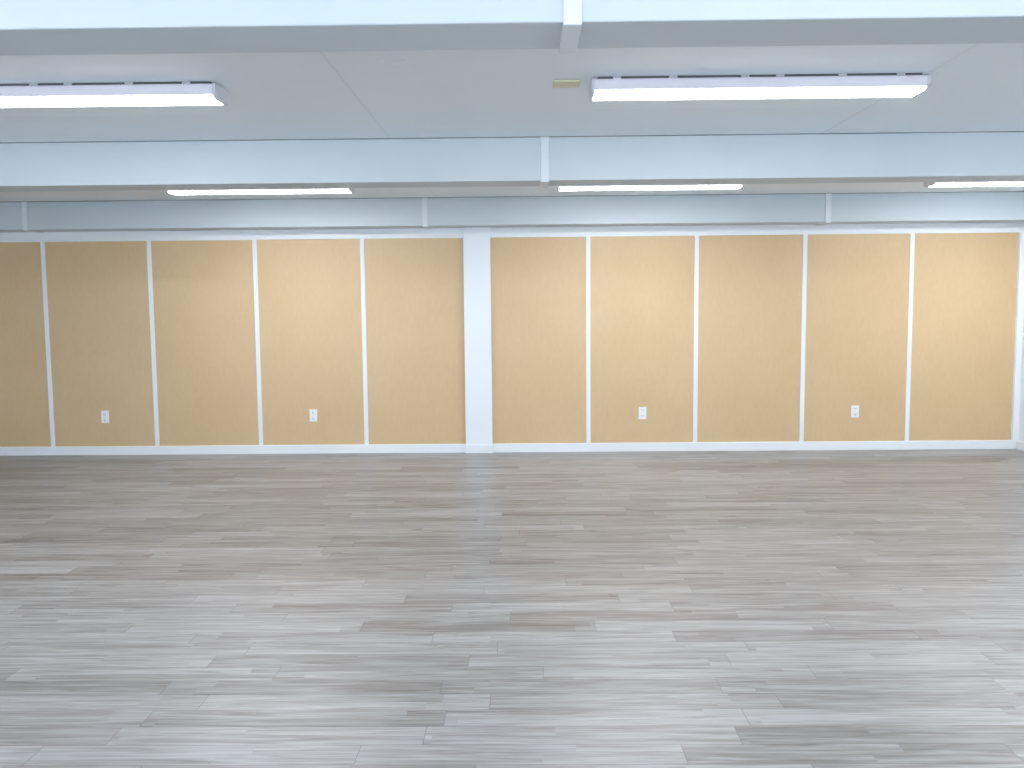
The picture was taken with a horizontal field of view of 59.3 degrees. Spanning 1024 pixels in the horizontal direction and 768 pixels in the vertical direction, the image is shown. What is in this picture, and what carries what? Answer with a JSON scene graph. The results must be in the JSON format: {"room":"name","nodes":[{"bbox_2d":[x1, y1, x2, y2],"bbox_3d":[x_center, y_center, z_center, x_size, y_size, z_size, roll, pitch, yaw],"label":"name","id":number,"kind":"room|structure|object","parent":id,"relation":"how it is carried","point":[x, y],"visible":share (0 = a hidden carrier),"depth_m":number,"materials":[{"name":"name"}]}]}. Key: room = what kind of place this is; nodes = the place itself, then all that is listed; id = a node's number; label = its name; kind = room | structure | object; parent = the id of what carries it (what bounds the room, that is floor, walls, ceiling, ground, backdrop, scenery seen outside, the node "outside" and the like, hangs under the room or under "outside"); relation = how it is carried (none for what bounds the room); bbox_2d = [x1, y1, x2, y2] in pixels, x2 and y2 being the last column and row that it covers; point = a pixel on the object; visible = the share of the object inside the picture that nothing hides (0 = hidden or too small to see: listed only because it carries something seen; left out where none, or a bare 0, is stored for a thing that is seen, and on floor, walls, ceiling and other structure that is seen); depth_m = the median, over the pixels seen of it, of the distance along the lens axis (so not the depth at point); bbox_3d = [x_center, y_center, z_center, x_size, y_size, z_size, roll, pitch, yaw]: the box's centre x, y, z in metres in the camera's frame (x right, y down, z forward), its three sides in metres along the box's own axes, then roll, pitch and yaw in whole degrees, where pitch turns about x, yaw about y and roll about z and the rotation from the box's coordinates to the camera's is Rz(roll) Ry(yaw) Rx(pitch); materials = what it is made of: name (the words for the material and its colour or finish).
{"room":"community hall","nodes":[
{"label":"community hall","id":0,"kind":"room"},
{"bbox_2d":[0,449,1023,767],"bbox_3d":[-1.088,1.390,3.958,13.700,0.100,13.020,0,5,1],"label":"floor","id":1,"kind":"structure","parent":0,"point":[794,608],"depth_m":4.94,"materials":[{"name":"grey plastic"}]},
{"bbox_2d":[0,43,1023,201],"bbox_3d":[-1.114,-1.549,3.704,13.700,0.100,13.020,0,5,1],"label":"ceiling","id":2,"kind":"structure","parent":0,"point":[496,92],"depth_m":5.29,"materials":[{"name":"paint"}]},
{"bbox_2d":[0,81,228,106],"bbox_3d":[-2.414,-1.539,4.805,1.742,0.087,0.230,0,5,1],"label":"ceiling light fixture","id":3,"kind":"object","parent":2,"relation":"attached to","point":[66,94],"depth_m":4.70,"materials":[{"name":"white plastic"}]},
{"bbox_2d":[166,188,353,194],"bbox_3d":[-2.397,-1.867,8.601,1.742,0.087,0.230,0,5,1],"label":"ceiling light fixture","id":4,"kind":"object","parent":2,"relation":"attached to","point":[311,190],"depth_m":8.52,"materials":[{"name":"white plastic"}]},
{"bbox_2d":[320,52,389,137],"bbox_3d":[-0.881,-1.588,4.707,0.008,0.002,3.230,0,5,1],"label":"trim","id":5,"kind":"structure","parent":2,"relation":"attached to","point":[320,52],"depth_m":4.91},
{"bbox_2d":[0,0,1023,55],"bbox_3d":[-1.121,-1.278,2.951,13.500,0.300,0.296,0,5,1],"label":"beam","id":6,"kind":"structure","parent":2,"relation":"attached to","point":[27,27],"depth_m":2.82,"materials":[{"name":"paint"}]},
{"bbox_2d":[559,25,581,52],"bbox_3d":[0.190,-1.133,2.953,0.058,0.012,0.308,0,5,1],"label":"cover","id":7,"kind":"object","parent":6,"relation":"attached to","point":[570,35],"visible":1,"depth_m":2.94,"materials":[{"name":"paint"}]},
{"bbox_2d":[563,0,581,25],"bbox_3d":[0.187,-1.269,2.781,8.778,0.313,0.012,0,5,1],"label":"trim","id":8,"kind":"structure","parent":6,"relation":"attached to","point":[572,9],"depth_m":2.79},
{"bbox_2d":[0,132,1023,191],"bbox_3d":[-1.078,-1.584,6.486,13.500,0.300,0.296,0,5,1],"label":"beam","id":9,"kind":"structure","parent":2,"relation":"attached to","point":[973,156],"depth_m":6.33,"materials":[{"name":"paint"}]},
{"bbox_2d":[11,131,1023,142],"bbox_3d":[-1.079,-1.735,6.473,13.500,0.007,0.284,0,5,1],"label":"top shadow gap","id":10,"kind":"object","parent":9,"relation":"attached to","point":[995,131],"visible":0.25,"depth_m":6.32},
{"bbox_2d":[540,182,548,187],"bbox_3d":[0.234,-1.439,6.489,0.060,0.012,0.308,0,5,1],"label":"cover","id":11,"kind":"object","parent":9,"relation":"attached to","point":[542,184],"visible":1,"depth_m":6.45,"materials":[{"name":"paint"}]},
{"bbox_2d":[540,137,548,181],"bbox_3d":[0.230,-1.575,6.316,8.780,0.313,0.012,0,5,1],"label":"trim","id":12,"kind":"structure","parent":9,"relation":"attached to","point":[544,141],"depth_m":6.31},
{"bbox_2d":[0,192,1023,232],"bbox_3d":[-1.035,-1.883,9.941,13.500,0.300,0.335,0,5,1],"label":"beam","id":13,"kind":"structure","parent":2,"relation":"attached to","point":[951,207],"depth_m":9.77,"materials":[{"name":"paint"}]},
{"bbox_2d":[21,193,830,230],"bbox_3d":[-0.952,-1.863,9.767,8.790,0.313,0.012,0,5,1],"label":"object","id":14,"kind":"structure","parent":13,"relation":"attached to","point":[828,195],"depth_m":9.76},
{"bbox_2d":[31,191,1023,201],"bbox_3d":[-1.036,-2.034,9.928,13.500,0.007,0.323,0,5,1],"label":"top shadow gap","id":15,"kind":"object","parent":13,"relation":"attached to","point":[1000,191],"visible":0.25,"depth_m":9.75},
{"bbox_2d":[553,80,580,87],"bbox_3d":[0.290,-1.600,4.802,0.144,0.013,0.140,0,5,1],"label":"plate","id":16,"kind":"object","parent":2,"relation":"attached to","point":[556,83],"depth_m":4.77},
{"bbox_2d":[557,184,743,190],"bbox_3d":[1.302,-1.895,8.553,1.742,0.087,0.230,0,5,1],"label":"ceiling light fixture","id":17,"kind":"object","parent":2,"relation":"attached to","point":[693,186],"depth_m":8.47,"materials":[{"name":"white plastic"}]},
{"bbox_2d":[589,72,930,100],"bbox_3d":[1.285,-1.567,4.757,1.742,0.087,0.230,0,5,1],"label":"ceiling light fixture","id":18,"kind":"object","parent":2,"relation":"attached to","point":[899,84],"depth_m":4.66,"materials":[{"name":"white plastic"}]},
{"bbox_2d":[823,43,978,132],"bbox_3d":[2.149,-1.611,4.667,0.008,0.002,3.230,0,5,1],"label":"trim","id":19,"kind":"structure","parent":2,"relation":"attached to","point":[977,43],"depth_m":4.65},
{"bbox_2d":[923,181,1023,186],"bbox_3d":[4.817,-1.922,8.507,1.742,0.087,0.230,0,5,1],"label":"ceiling light fixture","id":20,"kind":"object","parent":2,"relation":"attached to","point":[980,183],"depth_m":8.44,"materials":[{"name":"white plastic"}]},
{"bbox_2d":[1018,317,1023,441],"bbox_3d":[5.698,-0.127,3.693,0.100,2.850,12.920,0,5,1],"label":"wall","id":21,"kind":"structure","parent":0,"point":[1021,418],"depth_m":10.11,"materials":[{"name":"paint"}]},
{"bbox_2d":[1017,441,1023,450],"bbox_3d":[5.650,1.241,3.837,0.020,0.100,12.770,0,5,1],"label":"baseboard","id":22,"kind":"structure","parent":21,"relation":"attached to","point":[1020,445],"depth_m":10.12,"materials":[{"name":"paint"}]},
{"bbox_3d":[-1.021,-0.637,10.267,13.700,2.850,0.100,0,5,1],"label":"wall","id":23,"kind":"structure","parent":0,"visible":0},
{"bbox_2d":[0,242,50,446],"bbox_3d":[-5.913,-0.438,10.288,1.185,2.335,0.012,0,5,1],"label":"wall panel","id":24,"kind":"object","parent":23,"relation":"attached to","point":[24,402],"visible":1,"depth_m":10.28,"materials":[{"name":"beige wood"}]},
{"bbox_2d":[40,242,54,446],"bbox_3d":[-5.297,-0.442,10.275,0.048,2.335,0.022,0,5,1],"label":"trim","id":25,"kind":"structure","parent":23,"relation":"attached to","point":[42,244],"depth_m":10.26,"materials":[{"name":"paint"}]},
{"bbox_2d":[146,241,159,445],"bbox_3d":[-4.090,-0.451,10.260,0.048,2.335,0.022,0,5,1],"label":"trim","id":26,"kind":"structure","parent":23,"relation":"attached to","point":[148,243],"depth_m":10.25,"materials":[{"name":"paint"}]},
{"bbox_2d":[45,239,363,446],"bbox_3d":[-3.487,-0.456,10.257,3.572,2.335,0.012,0,5,1],"label":"wall panels","id":27,"kind":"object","parent":23,"relation":"attached to","point":[310,316],"depth_m":10.25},
{"bbox_2d":[101,411,108,422],"bbox_3d":[-4.673,0.378,10.332,0.088,0.140,0.012,0,5,1],"label":"wall outlet","id":28,"kind":"object","parent":27,"relation":"attached to","point":[104,414],"depth_m":10.33,"materials":[{"name":"white plastic"}]},
{"bbox_2d":[309,409,316,421],"bbox_3d":[-2.273,0.360,10.300,0.088,0.140,0.012,0,5,1],"label":"wall outlet","id":29,"kind":"object","parent":27,"relation":"attached to","point":[313,412],"depth_m":10.30,"materials":[{"name":"white plastic"}]},
{"bbox_2d":[151,240,258,445],"bbox_3d":[-3.492,-0.456,10.257,1.149,2.335,0.012,0,5,1],"label":"wall panel","id":30,"kind":"object","parent":23,"relation":"attached to","point":[203,290],"visible":1,"depth_m":10.25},
{"bbox_2d":[0,444,464,455],"bbox_3d":[-4.146,0.763,10.360,7.227,0.100,0.032,0,5,1],"label":"board","id":31,"kind":"object","parent":23,"relation":"attached to","point":[362,448],"visible":1,"depth_m":10.33,"materials":[{"name":"paint"}]},
{"bbox_2d":[252,240,262,444],"bbox_3d":[-2.893,-0.460,10.244,0.048,2.335,0.022,0,5,1],"label":"trim","id":32,"kind":"structure","parent":23,"relation":"attached to","point":[254,242],"depth_m":10.23,"materials":[{"name":"paint"}]},
{"bbox_2d":[360,239,368,444],"bbox_3d":[-1.677,-0.469,10.228,0.048,2.335,0.022,0,5,1],"label":"trim","id":33,"kind":"structure","parent":23,"relation":"attached to","point":[362,255],"depth_m":10.22,"materials":[{"name":"paint"}]},
{"bbox_2d":[364,238,465,443],"bbox_3d":[-1.094,-0.474,10.226,1.118,2.335,0.012,0,5,1],"label":"wall panel","id":34,"kind":"object","parent":23,"relation":"attached to","point":[414,287],"visible":1,"depth_m":10.22,"materials":[{"name":"beige wood"}]},
{"bbox_2d":[463,227,492,452],"bbox_3d":[-0.384,-0.482,10.181,0.319,2.545,0.082,0,5,1],"label":"pilaster","id":35,"kind":"object","parent":23,"relation":"attached to","point":[476,240],"visible":1,"depth_m":10.15,"materials":[{"name":"paint"}]},
{"bbox_2d":[0,222,1023,241],"bbox_3d":[-1.031,-1.692,10.112,13.500,0.110,0.026,0,5,1],"label":"trim","id":36,"kind":"structure","parent":23,"relation":"attached to","point":[1016,227],"depth_m":10.08,"materials":[{"name":"paint"}]},
{"bbox_2d":[490,237,585,443],"bbox_3d":[0.303,-0.485,10.207,1.072,2.335,0.012,0,5,1],"label":"wall panel","id":37,"kind":"object","parent":23,"relation":"attached to","point":[538,284],"visible":1,"depth_m":10.20,"materials":[{"name":"beige wood"}]},
{"bbox_2d":[586,237,590,442],"bbox_3d":[0.863,-0.489,10.195,0.048,2.335,0.022,0,5,1],"label":"trim","id":38,"kind":"structure","parent":23,"relation":"attached to","point":[588,436],"depth_m":10.18,"materials":[{"name":"paint"}]},
{"bbox_2d":[693,236,698,441],"bbox_3d":[2.079,-0.498,10.179,0.048,2.335,0.022,0,5,1],"label":"trim","id":39,"kind":"structure","parent":23,"relation":"attached to","point":[696,252],"depth_m":10.17,"materials":[{"name":"paint"}]},
{"bbox_2d":[590,234,909,442],"bbox_3d":[2.673,-0.503,10.176,3.571,2.335,0.012,0,5,1],"label":"wall panels","id":40,"kind":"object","parent":23,"relation":"attached to","point":[642,287],"depth_m":10.17,"materials":[{"name":"beige wood"}]},
{"bbox_2d":[639,407,645,418],"bbox_3d":[1.486,0.332,10.251,0.088,0.140,0.012,0,5,1],"label":"wall outlet","id":41,"kind":"object","parent":40,"relation":"attached to","point":[642,410],"depth_m":10.25,"materials":[{"name":"white plastic"}]},
{"bbox_2d":[851,405,858,417],"bbox_3d":[3.896,0.313,10.220,0.088,0.140,0.012,0,5,1],"label":"wall outlet","id":42,"kind":"object","parent":40,"relation":"attached to","point":[854,408],"depth_m":10.22,"materials":[{"name":"white plastic"}]},
{"bbox_2d":[697,235,802,441],"bbox_3d":[2.684,-0.503,10.176,1.162,2.335,0.012,0,5,1],"label":"wall panel","id":43,"kind":"object","parent":23,"relation":"attached to","point":[750,296],"visible":1,"depth_m":10.17,"materials":[{"name":"beige wood"}]},
{"bbox_2d":[493,440,1016,451],"bbox_3d":[2.763,0.710,10.270,5.954,0.100,0.032,0,5,1],"label":"board","id":44,"kind":"object","parent":23,"relation":"attached to","point":[956,444],"visible":1,"depth_m":10.26,"materials":[{"name":"paint"}]},
{"bbox_2d":[799,235,807,441],"bbox_3d":[3.289,-0.507,10.163,0.048,2.335,0.022,0,5,1],"label":"trim","id":45,"kind":"structure","parent":23,"relation":"attached to","point":[805,237],"depth_m":10.15,"materials":[{"name":"paint"}]},
{"bbox_2d":[904,233,914,440],"bbox_3d":[4.482,-0.516,10.148,0.048,2.335,0.022,0,5,1],"label":"trim","id":46,"kind":"structure","parent":23,"relation":"attached to","point":[912,236],"depth_m":10.14,"materials":[{"name":"paint"}]},
{"bbox_2d":[909,233,1018,440],"bbox_3d":[5.082,-0.521,10.145,1.153,2.335,0.012,0,5,1],"label":"wall panel","id":47,"kind":"object","parent":23,"relation":"attached to","point":[965,286],"visible":1,"depth_m":10.14,"materials":[{"name":"beige wood"}]},
{"bbox_2d":[1011,232,1023,440],"bbox_3d":[5.694,-0.524,10.118,0.070,2.335,0.050,0,5,1],"label":"trim","id":48,"kind":"structure","parent":23,"relation":"attached to","point":[1020,268],"depth_m":10.10,"materials":[{"name":"paint"}]}
]}

